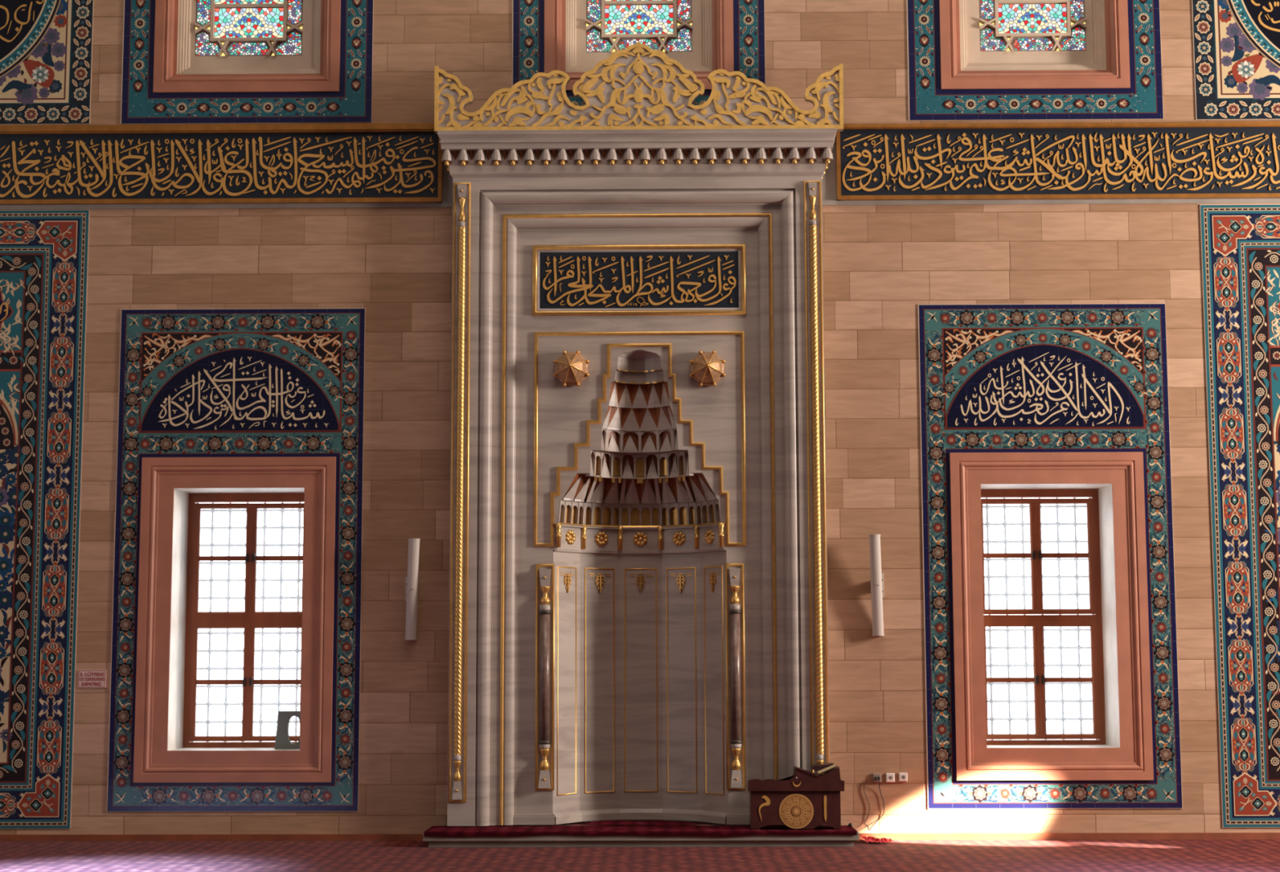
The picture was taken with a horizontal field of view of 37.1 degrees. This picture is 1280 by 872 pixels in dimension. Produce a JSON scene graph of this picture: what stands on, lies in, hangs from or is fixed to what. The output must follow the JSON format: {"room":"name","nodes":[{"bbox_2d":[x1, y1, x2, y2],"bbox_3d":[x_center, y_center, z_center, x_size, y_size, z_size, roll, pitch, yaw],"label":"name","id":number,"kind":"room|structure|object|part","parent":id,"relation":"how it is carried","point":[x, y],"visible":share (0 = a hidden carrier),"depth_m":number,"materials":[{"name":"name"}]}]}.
{"room":"mosque","nodes":[
{"label":"mosque","id":0,"kind":"room"},
{"bbox_2d":[0,0,1279,834],"bbox_3d":[-0.013,-0.571,17.439,19.000,9.300,0.920,0,-7,1],"label":"wall","id":1,"kind":"structure","parent":0,"point":[881,262],"depth_m":16.99,"materials":[{"name":"stone"}]},
{"bbox_2d":[0,209,89,829],"bbox_3d":[-6.012,0.691,16.890,2.112,5.493,0.016,0,-7,1],"label":"tile panel","id":2,"kind":"object","parent":1,"relation":"attached to","point":[44,253],"visible":1,"depth_m":16.89,"materials":[{"name":"tile"}]},
{"bbox_2d":[0,0,93,124],"bbox_3d":[-6.426,-3.882,17.415,2.872,2.128,0.020,0,-7,1],"label":"tile panel","id":3,"kind":"object","parent":1,"relation":"attached to","point":[46,46],"visible":1,"depth_m":17.35,"materials":[{"name":"tile"}]},
{"bbox_2d":[77,670,106,687],"bbox_3d":[-4.805,2.130,16.716,0.246,0.154,0.012,0,-7,1],"label":"notice sign","id":4,"kind":"object","parent":1,"relation":"attached to","point":[86,678],"visible":1,"depth_m":16.71,"materials":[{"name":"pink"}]},
{"bbox_2d":[0,123,453,209],"bbox_3d":[-4.225,-2.433,17.207,5.109,0.764,0.056,0,-7,1],"label":"frieze","id":5,"kind":"object","parent":1,"relation":"attached to","point":[313,165],"visible":1,"depth_m":17.21,"materials":[{"name":"tile"}]},
{"bbox_2d":[133,456,336,782],"bbox_3d":[-3.518,1.644,17.122,1.779,2.844,0.786,0,-7,1],"label":"window","id":6,"kind":"structure","parent":1,"relation":"in","point":[170,620],"depth_m":16.88,"materials":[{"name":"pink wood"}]},
{"bbox_3d":[-3.800,2.225,17.240,0.519,1.060,0.042,0,-7,1],"label":"sash","id":7,"kind":"part","parent":6,"relation":"part of","materials":[{"name":"brown wood"}]},
{"bbox_3d":[-3.803,1.130,17.365,0.519,1.034,0.042,0,-7,1],"label":"sash","id":8,"kind":"part","parent":6,"relation":"part of","materials":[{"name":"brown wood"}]},
{"bbox_3d":[-3.541,2.786,16.945,1.160,0.012,0.620,0,-7,1],"label":"sill","id":9,"kind":"part","parent":6,"relation":"part of","materials":[{"name":"white stone"}]},
{"bbox_3d":[-3.541,1.667,17.329,1.160,2.298,0.090,0,-7,1],"label":"frame","id":10,"kind":"part","parent":6,"relation":"part of","materials":[{"name":"brown wood"}]},
{"bbox_3d":[-3.280,2.223,17.234,0.519,1.060,0.042,0,-7,1],"label":"sash","id":11,"kind":"part","parent":6,"relation":"part of","materials":[{"name":"brown wood"}]},
{"bbox_3d":[-3.283,1.128,17.359,0.519,1.034,0.042,0,-7,1],"label":"sash","id":12,"kind":"part","parent":6,"relation":"part of","materials":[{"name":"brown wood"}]},
{"bbox_2d":[274,711,300,749],"bbox_3d":[-3.057,2.606,16.894,0.351,0.332,0.050,0,-7,1],"label":"bracket","id":13,"kind":"object","parent":6,"relation":"on","point":[282,741],"visible":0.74,"depth_m":16.87,"materials":[{"name":"grey metal"}]},
{"bbox_2d":[106,307,365,812],"bbox_3d":[-3.549,1.062,16.817,2.194,4.436,0.022,0,-7,1],"label":"tile surround","id":14,"kind":"object","parent":1,"relation":"attached to","point":[193,382],"visible":1,"depth_m":16.94,"materials":[{"name":"tile"}]},
{"bbox_2d":[120,0,373,124],"bbox_3d":[-3.573,-4.386,17.443,2.284,3.126,0.013,0,-7,1],"label":"tile surround","id":15,"kind":"object","parent":1,"relation":"attached to","point":[353,103],"visible":1,"depth_m":17.29,"materials":[{"name":"tile"}]},
{"bbox_2d":[153,0,341,93],"bbox_3d":[-3.572,-4.023,17.487,1.689,1.839,0.212,0,-7,1],"label":"window","id":16,"kind":"structure","parent":1,"relation":"in","point":[237,46],"depth_m":17.50,"materials":[{"name":"glass"}]},
{"bbox_3d":[-3.602,-4.035,17.581,0.986,1.088,0.001,0,-7,1],"label":"stained glass","id":17,"kind":"part","parent":16,"relation":"part of","materials":[{"name":"multicoloured glass"}]},
{"bbox_2d":[194,0,302,55],"bbox_3d":[-3.599,-4.212,17.590,0.992,1.440,0.050,0,-7,1],"label":"grille","id":18,"kind":"object","parent":16,"relation":"attached to","point":[221,27],"depth_m":17.55,"materials":[{"name":"multicoloured glass"}]},
{"bbox_3d":[-3.572,-4.114,17.531,1.309,1.649,0.120,0,-7,1],"label":"plaster frame","id":19,"kind":"part","parent":16,"relation":"part of","materials":[{"name":"beige paint"}]},
{"bbox_2d":[404,537,420,639],"bbox_3d":[-1.994,1.341,16.668,0.144,0.878,0.223,0,-7,1],"label":"speaker","id":20,"kind":"object","parent":1,"relation":"attached to","point":[411,584],"visible":1,"depth_m":16.64},
{"bbox_2d":[434,40,843,826],"bbox_3d":[0.001,0.021,17.045,3.638,7.034,0.928,0,-7,1],"label":"niche","id":21,"kind":"object","parent":1,"relation":"attached to","point":[669,656],"visible":1,"depth_m":16.89,"materials":[{"name":"stone"}]},
{"bbox_2d":[441,149,453,165],"bbox_3d":[-1.718,-2.475,16.947,0.100,0.141,0.056,0,-7,1],"label":"pendant","id":22,"kind":"object","parent":21,"relation":"attached to","point":[447,156],"depth_m":16.94,"materials":[{"name":"stone"}]},
{"bbox_2d":[457,149,469,165],"bbox_3d":[-1.571,-2.475,16.945,0.100,0.141,0.056,0,-7,1],"label":"pendant","id":23,"kind":"object","parent":21,"relation":"attached to","point":[463,154],"depth_m":16.94,"materials":[{"name":"stone"}]},
{"bbox_2d":[474,148,485,165],"bbox_3d":[-1.423,-2.476,16.943,0.100,0.141,0.056,0,-7,1],"label":"pendant","id":24,"kind":"object","parent":21,"relation":"attached to","point":[479,153],"depth_m":16.93,"materials":[{"name":"stone"}]},
{"bbox_2d":[490,148,502,165],"bbox_3d":[-1.276,-2.477,16.942,0.100,0.141,0.056,0,-7,1],"label":"pendant","id":25,"kind":"object","parent":21,"relation":"attached to","point":[495,153],"depth_m":16.93,"materials":[{"name":"stone"}]},
{"bbox_2d":[507,148,518,165],"bbox_3d":[-1.129,-2.477,16.940,0.100,0.141,0.056,0,-7,1],"label":"pendant","id":26,"kind":"object","parent":21,"relation":"attached to","point":[513,153],"depth_m":16.93,"materials":[{"name":"stone"}]},
{"bbox_2d":[524,148,535,165],"bbox_3d":[-0.982,-2.478,16.939,0.100,0.141,0.056,0,-7,1],"label":"pendant","id":27,"kind":"object","parent":21,"relation":"attached to","point":[529,153],"depth_m":16.93,"materials":[{"name":"stone"}]},
{"bbox_2d":[540,148,551,164],"bbox_3d":[-0.835,-2.478,16.937,0.100,0.141,0.056,0,-7,1],"label":"pendant","id":28,"kind":"object","parent":21,"relation":"attached to","point":[545,153],"depth_m":16.93,"materials":[{"name":"stone"}]},
{"bbox_2d":[556,148,568,164],"bbox_3d":[-0.688,-2.479,16.935,0.100,0.141,0.056,0,-7,1],"label":"pendant","id":29,"kind":"object","parent":21,"relation":"attached to","point":[562,153],"depth_m":16.93,"materials":[{"name":"stone"}]},
{"bbox_2d":[560,572,574,592],"bbox_3d":[-0.638,1.297,16.865,0.020,0.180,0.201,-5,-8,35],"label":"pendant","id":30,"kind":"object","parent":21,"relation":"attached to","point":[566,579],"depth_m":16.86,"materials":[{"name":"gold metal"}]},
{"bbox_2d":[573,148,584,164],"bbox_3d":[-0.541,-2.479,16.934,0.100,0.141,0.056,0,-7,1],"label":"pendant","id":31,"kind":"object","parent":21,"relation":"attached to","point":[579,153],"depth_m":16.93,"materials":[{"name":"stone"}]},
{"bbox_2d":[590,148,601,164],"bbox_3d":[-0.394,-2.480,16.932,0.100,0.141,0.056,0,-7,1],"label":"pendant","id":32,"kind":"object","parent":21,"relation":"attached to","point":[595,153],"depth_m":16.93,"materials":[{"name":"stone"}]},
{"bbox_2d":[588,573,611,593],"bbox_3d":[-0.355,1.323,17.104,0.221,0.180,0.020,3,-7,-27],"label":"pendant","id":33,"kind":"object","parent":21,"relation":"attached to","point":[598,583],"depth_m":17.10,"materials":[{"name":"gold metal"}]},
{"bbox_2d":[606,148,617,164],"bbox_3d":[-0.247,-2.481,16.930,0.100,0.141,0.056,0,-7,1],"label":"pendant","id":34,"kind":"object","parent":21,"relation":"attached to","point":[611,153],"depth_m":16.92,"materials":[{"name":"stone"}]},
{"bbox_2d":[622,147,634,164],"bbox_3d":[-0.100,-2.481,16.929,0.100,0.141,0.056,0,-7,1],"label":"pendant","id":35,"kind":"object","parent":21,"relation":"attached to","point":[628,153],"depth_m":16.92,"materials":[{"name":"stone"}]},
{"bbox_3d":[-0.026,-2.503,16.999,3.542,0.399,0.264,0,-7,1],"label":"cornice","id":36,"kind":"part","parent":21,"relation":"part of","materials":[{"name":"stone"}]},
{"bbox_2d":[568,820,707,825],"bbox_3d":[0.007,3.379,16.686,1.280,0.014,0.420,0,-7,1],"label":"carpet","id":37,"kind":"object","parent":21,"relation":"on","point":[599,822],"visible":1,"depth_m":16.62,"materials":[{"name":"red carpet"}]},
{"bbox_3d":[-0.017,0.578,16.712,2.816,5.574,0.144,0,-7,1],"label":"stepped moulding","id":38,"kind":"part","parent":21,"relation":"part of","materials":[{"name":"stone"}]},
{"bbox_2d":[532,244,746,315],"bbox_3d":[-0.008,-1.393,16.993,1.904,0.642,0.028,0,-7,1],"label":"plaque","id":39,"kind":"object","parent":21,"relation":"attached to","point":[673,279],"visible":1,"depth_m":17.00,"materials":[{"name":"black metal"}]},
{"bbox_3d":[-0.004,0.020,16.837,1.870,1.913,0.022,0,-7,1],"label":"stepped frame","id":40,"kind":"part","parent":21,"relation":"part of","materials":[{"name":"white stone"}]},
{"bbox_2d":[628,573,653,593],"bbox_3d":[0.007,1.332,17.187,0.221,0.180,0.020,0,-7,1],"label":"pendant","id":41,"kind":"object","parent":21,"relation":"attached to","point":[637,583],"depth_m":17.20,"materials":[{"name":"gold metal"}]},
{"bbox_2d":[640,147,650,164],"bbox_3d":[0.047,-2.482,16.927,0.100,0.141,0.056,0,-7,1],"label":"pendant","id":42,"kind":"object","parent":21,"relation":"attached to","point":[645,153],"depth_m":16.92,"materials":[{"name":"stone"}]},
{"bbox_2d":[656,147,667,164],"bbox_3d":[0.194,-2.482,16.926,0.100,0.141,0.056,0,-7,1],"label":"pendant","id":43,"kind":"object","parent":21,"relation":"attached to","point":[661,153],"depth_m":16.92,"materials":[{"name":"stone"}]},
{"bbox_2d":[672,147,684,164],"bbox_3d":[0.341,-2.483,16.924,0.100,0.141,0.056,0,-7,1],"label":"pendant","id":44,"kind":"object","parent":21,"relation":"attached to","point":[677,153],"depth_m":16.92,"materials":[{"name":"stone"}]},
{"bbox_2d":[670,573,692,593],"bbox_3d":[0.366,1.320,17.095,0.221,0.180,0.020,-4,-7,28],"label":"pendant","id":45,"kind":"object","parent":21,"relation":"attached to","point":[680,583],"depth_m":17.09,"materials":[{"name":"gold metal"}]},
{"bbox_2d":[688,147,700,164],"bbox_3d":[0.488,-2.484,16.922,0.100,0.141,0.056,0,-7,1],"label":"pendant","id":46,"kind":"object","parent":21,"relation":"attached to","point":[694,153],"depth_m":16.91,"materials":[{"name":"stone"}]},
{"bbox_2d":[706,147,716,164],"bbox_3d":[0.635,-2.484,16.921,0.100,0.141,0.056,0,-7,1],"label":"pendant","id":47,"kind":"object","parent":21,"relation":"attached to","point":[711,153],"depth_m":16.91,"materials":[{"name":"stone"}]},
{"bbox_2d":[706,571,719,592],"bbox_3d":[0.642,1.291,16.847,0.020,0.180,0.201,4,-8,-34],"label":"pendant","id":48,"kind":"object","parent":21,"relation":"attached to","point":[713,578],"depth_m":16.84,"materials":[{"name":"gold metal"}]},
{"bbox_2d":[722,147,733,164],"bbox_3d":[0.782,-2.485,16.919,0.100,0.141,0.056,0,-7,1],"label":"pendant","id":49,"kind":"object","parent":21,"relation":"attached to","point":[727,153],"depth_m":16.91,"materials":[{"name":"stone"}]},
{"bbox_2d":[738,147,750,164],"bbox_3d":[0.929,-2.485,16.918,0.100,0.141,0.056,0,-7,1],"label":"pendant","id":50,"kind":"object","parent":21,"relation":"attached to","point":[744,153],"depth_m":16.91,"materials":[{"name":"stone"}]},
{"bbox_2d":[755,147,766,164],"bbox_3d":[1.076,-2.486,16.916,0.100,0.141,0.056,0,-7,1],"label":"pendant","id":51,"kind":"object","parent":21,"relation":"attached to","point":[761,153],"depth_m":16.90,"materials":[{"name":"stone"}]},
{"bbox_2d":[772,146,783,164],"bbox_3d":[1.223,-2.486,16.914,0.100,0.141,0.056,0,-7,1],"label":"pendant","id":52,"kind":"object","parent":21,"relation":"attached to","point":[777,152],"depth_m":16.90,"materials":[{"name":"stone"}]},
{"bbox_2d":[788,146,799,164],"bbox_3d":[1.371,-2.487,16.913,0.100,0.141,0.056,0,-7,1],"label":"pendant","id":53,"kind":"object","parent":21,"relation":"attached to","point":[793,152],"depth_m":16.90,"materials":[{"name":"stone"}]},
{"bbox_2d":[804,146,816,164],"bbox_3d":[1.518,-2.488,16.911,0.100,0.141,0.056,0,-7,1],"label":"pendant","id":54,"kind":"object","parent":21,"relation":"attached to","point":[810,152],"depth_m":16.90,"materials":[{"name":"stone"}]},
{"bbox_2d":[822,146,833,164],"bbox_3d":[1.665,-2.488,16.909,0.100,0.141,0.056,0,-7,1],"label":"pendant","id":55,"kind":"object","parent":21,"relation":"attached to","point":[827,154],"depth_m":16.90,"materials":[{"name":"stone"}]},
{"bbox_2d":[511,0,765,106],"bbox_3d":[-0.016,-4.380,17.402,2.298,3.114,0.013,0,-7,1],"label":"tile surround","id":56,"kind":"object","parent":1,"relation":"attached to","point":[527,15],"visible":0.4,"depth_m":17.31,"materials":[{"name":"tile"}]},
{"bbox_2d":[544,0,733,90],"bbox_3d":[-0.011,-4.023,17.446,1.715,1.815,0.212,0,-7,1],"label":"window","id":57,"kind":"structure","parent":1,"relation":"in","point":[698,34],"depth_m":17.48,"materials":[{"name":"glass"}]},
{"bbox_3d":[-0.009,-4.055,17.542,0.972,1.073,0.001,0,-7,1],"label":"stained glass","id":58,"kind":"part","parent":57,"relation":"part of","materials":[{"name":"multicoloured glass"}]},
{"bbox_3d":[-0.010,-4.113,17.491,1.335,1.625,0.120,0,-7,1],"label":"plaster frame","id":59,"kind":"part","parent":57,"relation":"part of","materials":[{"name":"beige paint"}]},
{"bbox_2d":[586,0,693,52],"bbox_3d":[-0.007,-4.219,17.550,0.978,1.401,0.050,0,-7,1],"label":"grille","id":60,"kind":"object","parent":57,"relation":"attached to","point":[611,25],"depth_m":17.51,"materials":[{"name":"multicoloured glass"}]},
{"bbox_2d":[0,832,1279,841],"bbox_3d":[-0.008,3.470,16.497,19.000,0.055,0.035,0,-7,1],"label":"baseboard","id":61,"kind":"structure","parent":1,"relation":"attached to","point":[918,836],"depth_m":16.48,"materials":[{"name":"beige stone"}]},
{"bbox_2d":[868,533,884,635],"bbox_3d":[2.067,1.302,16.626,0.141,0.876,0.223,0,-7,1],"label":"speaker","id":62,"kind":"object","parent":1,"relation":"attached to","point":[877,578],"visible":1,"depth_m":16.59},
{"bbox_2d":[872,773,881,782],"bbox_3d":[2.055,2.963,16.517,0.074,0.076,0.064,0,-7,1],"label":"wall socket","id":63,"kind":"object","parent":1,"relation":"attached to","point":[877,776],"visible":1,"depth_m":16.52,"materials":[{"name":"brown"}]},
{"bbox_2d":[863,777,875,830],"bbox_3d":[1.989,3.169,16.416,0.104,0.428,0.213,0,-7,1],"label":"power cable","id":64,"kind":"object","parent":63,"relation":"hanging from","point":[873,778],"visible":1,"depth_m":16.50,"materials":[{"name":"brown plastic"}]},
{"bbox_2d":[869,779,884,830],"bbox_3d":[2.018,3.177,16.425,0.057,0.413,0.254,-5,-8,37],"label":"power cable","id":65,"kind":"object","parent":63,"relation":"attached to","point":[878,780],"visible":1,"depth_m":16.50,"materials":[{"name":"black plastic"}]},
{"bbox_2d":[885,773,894,782],"bbox_3d":[2.171,2.964,16.533,0.074,0.076,0.028,0,-7,1],"label":"wall socket","id":66,"kind":"object","parent":1,"relation":"attached to","point":[890,777],"visible":1,"depth_m":16.52,"materials":[{"name":"beige plastic"}]},
{"bbox_2d":[898,773,907,781],"bbox_3d":[2.282,2.959,16.532,0.073,0.073,0.028,0,-7,1],"label":"wall socket","id":67,"kind":"object","parent":1,"relation":"attached to","point":[902,776],"visible":1,"depth_m":16.52,"materials":[{"name":"beige plastic"}]},
{"bbox_2d":[939,0,1130,88],"bbox_3d":[3.570,-4.019,17.405,1.701,1.798,0.212,0,-7,1],"label":"window","id":68,"kind":"structure","parent":1,"relation":"in","point":[985,44],"depth_m":17.41,"materials":[{"name":"glass"}]},
{"bbox_3d":[3.596,-4.053,17.501,0.967,1.067,0.001,0,-7,1],"label":"stained glass","id":69,"kind":"part","parent":68,"relation":"part of","materials":[{"name":"multicoloured glass"}]},
{"bbox_3d":[3.570,-4.110,17.449,1.321,1.608,0.120,0,-7,1],"label":"plaster frame","id":70,"kind":"part","parent":68,"relation":"part of","materials":[{"name":"beige paint"}]},
{"bbox_2d":[979,0,1087,51],"bbox_3d":[3.598,-4.214,17.508,0.974,1.388,0.050,0,-7,1],"label":"stained glass","id":71,"kind":"object","parent":68,"relation":"attached to","point":[1005,25],"depth_m":17.47,"materials":[{"name":"multicoloured glass"}]},
{"bbox_2d":[906,0,1164,120],"bbox_3d":[3.567,-4.384,17.361,2.293,3.084,0.013,0,-7,1],"label":"tile surround","id":72,"kind":"object","parent":1,"relation":"attached to","point":[1144,100],"visible":1,"depth_m":17.21,"materials":[{"name":"tile"}]},
{"bbox_2d":[917,302,1182,808],"bbox_3d":[3.586,1.023,16.740,2.201,4.433,0.022,0,-7,1],"label":"tile surround","id":73,"kind":"object","parent":1,"relation":"attached to","point":[993,377],"visible":1,"depth_m":16.86,"materials":[{"name":"tile"}]},
{"bbox_2d":[822,121,1279,204],"bbox_3d":[4.171,-2.451,17.113,5.095,0.735,0.056,0,-7,1],"label":"frieze","id":74,"kind":"object","parent":1,"relation":"attached to","point":[1163,162],"visible":1,"depth_m":17.13,"materials":[{"name":"tile"}]},
{"bbox_2d":[949,451,1153,780],"bbox_3d":[3.623,1.606,17.045,1.766,2.855,0.786,0,-7,1],"label":"window","id":75,"kind":"structure","parent":1,"relation":"in","point":[1111,485],"depth_m":16.80,"materials":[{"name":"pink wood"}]},
{"bbox_3d":[3.331,1.092,17.288,0.519,1.048,0.042,0,-7,1],"label":"sash","id":76,"kind":"part","parent":75,"relation":"part of","materials":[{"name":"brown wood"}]},
{"bbox_3d":[3.334,2.199,17.162,0.519,1.052,0.042,0,-7,1],"label":"sash","id":77,"kind":"part","parent":75,"relation":"part of","materials":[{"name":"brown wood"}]},
{"bbox_3d":[3.593,1.630,17.252,1.157,2.300,0.090,0,-7,1],"label":"frame","id":78,"kind":"part","parent":75,"relation":"part of","materials":[{"name":"brown wood"}]},
{"bbox_3d":[3.593,2.750,16.868,1.157,0.012,0.620,0,-7,1],"label":"sill","id":79,"kind":"part","parent":75,"relation":"part of","materials":[{"name":"white stone"}]},
{"bbox_3d":[3.851,1.090,17.282,0.519,1.048,0.042,0,-7,1],"label":"sash","id":80,"kind":"part","parent":75,"relation":"part of","materials":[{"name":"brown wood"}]},
{"bbox_3d":[3.854,2.197,17.156,0.519,1.052,0.042,0,-7,1],"label":"sash","id":81,"kind":"part","parent":75,"relation":"part of","materials":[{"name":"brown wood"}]},
{"bbox_2d":[1191,0,1279,119],"bbox_3d":[6.442,-3.922,17.273,2.872,2.148,0.019,0,-7,1],"label":"tile panel","id":82,"kind":"object","parent":1,"relation":"attached to","point":[1237,42],"visible":1,"depth_m":17.23,"materials":[{"name":"tile"}]},
{"bbox_2d":[1200,204,1279,827],"bbox_3d":[6.080,0.649,16.757,2.112,5.492,0.016,0,-7,1],"label":"tile panel","id":83,"kind":"object","parent":1,"relation":"attached to","point":[1240,243],"visible":1,"depth_m":16.79,"materials":[{"name":"tile"}]},
{"bbox_2d":[0,839,1279,871],"bbox_3d":[-0.053,3.191,12.480,19.000,0.300,9.920,0,-7,1],"label":"floor","id":84,"kind":"structure","parent":0,"point":[1148,855],"depth_m":15.14,"materials":[{"name":"carpet"}]},
{"bbox_2d":[422,831,859,847],"bbox_3d":[0.010,3.407,16.209,3.640,0.115,0.620,0,-7,1],"label":"marble step","id":85,"kind":"structure","parent":84,"relation":"on","point":[538,841],"depth_m":15.92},
{"bbox_2d":[424,825,857,836],"bbox_3d":[0.006,3.353,16.181,3.610,0.049,0.578,0,-7,1],"label":"carpet","id":86,"kind":"object","parent":85,"relation":"on","point":[578,830],"visible":0.94,"depth_m":15.95,"materials":[{"name":"red carpet"}]},
{"bbox_2d":[746,765,844,829],"bbox_3d":[1.318,3.060,16.155,0.806,0.511,0.277,0,-7,1],"label":"chest","id":87,"kind":"object","parent":86,"relation":"on","point":[805,799],"visible":1,"depth_m":16.03,"materials":[{"name":"brown wood"}]},
{"bbox_2d":[810,762,835,774],"bbox_3d":[1.555,2.822,16.169,0.206,0.090,0.192,0,-7,1],"label":"open book","id":88,"kind":"object","parent":87,"relation":"on","point":[820,769],"visible":1,"depth_m":16.08,"materials":[{"name":"paper"}]},
{"bbox_2d":[860,835,893,842],"bbox_3d":[2.013,3.426,16.255,0.279,0.054,0.379,0,-7,1],"label":"crumpled cloth","id":89,"kind":"object","parent":84,"relation":"on","point":[870,838],"visible":1,"depth_m":16.18,"materials":[{"name":"red fabric"}]},
{"label":"outside","id":90,"kind":"structure","parent":0,"visible":0},
{"bbox_2d":[193,497,1093,742],"bbox_3d":[0.044,1.834,18.915,10.693,4.109,0.001,0,-7,1],"label":"window panes","id":91,"kind":"structure","parent":90,"point":[996,515],"depth_m":18.91,"materials":[{"name":"glass"}]}
]}

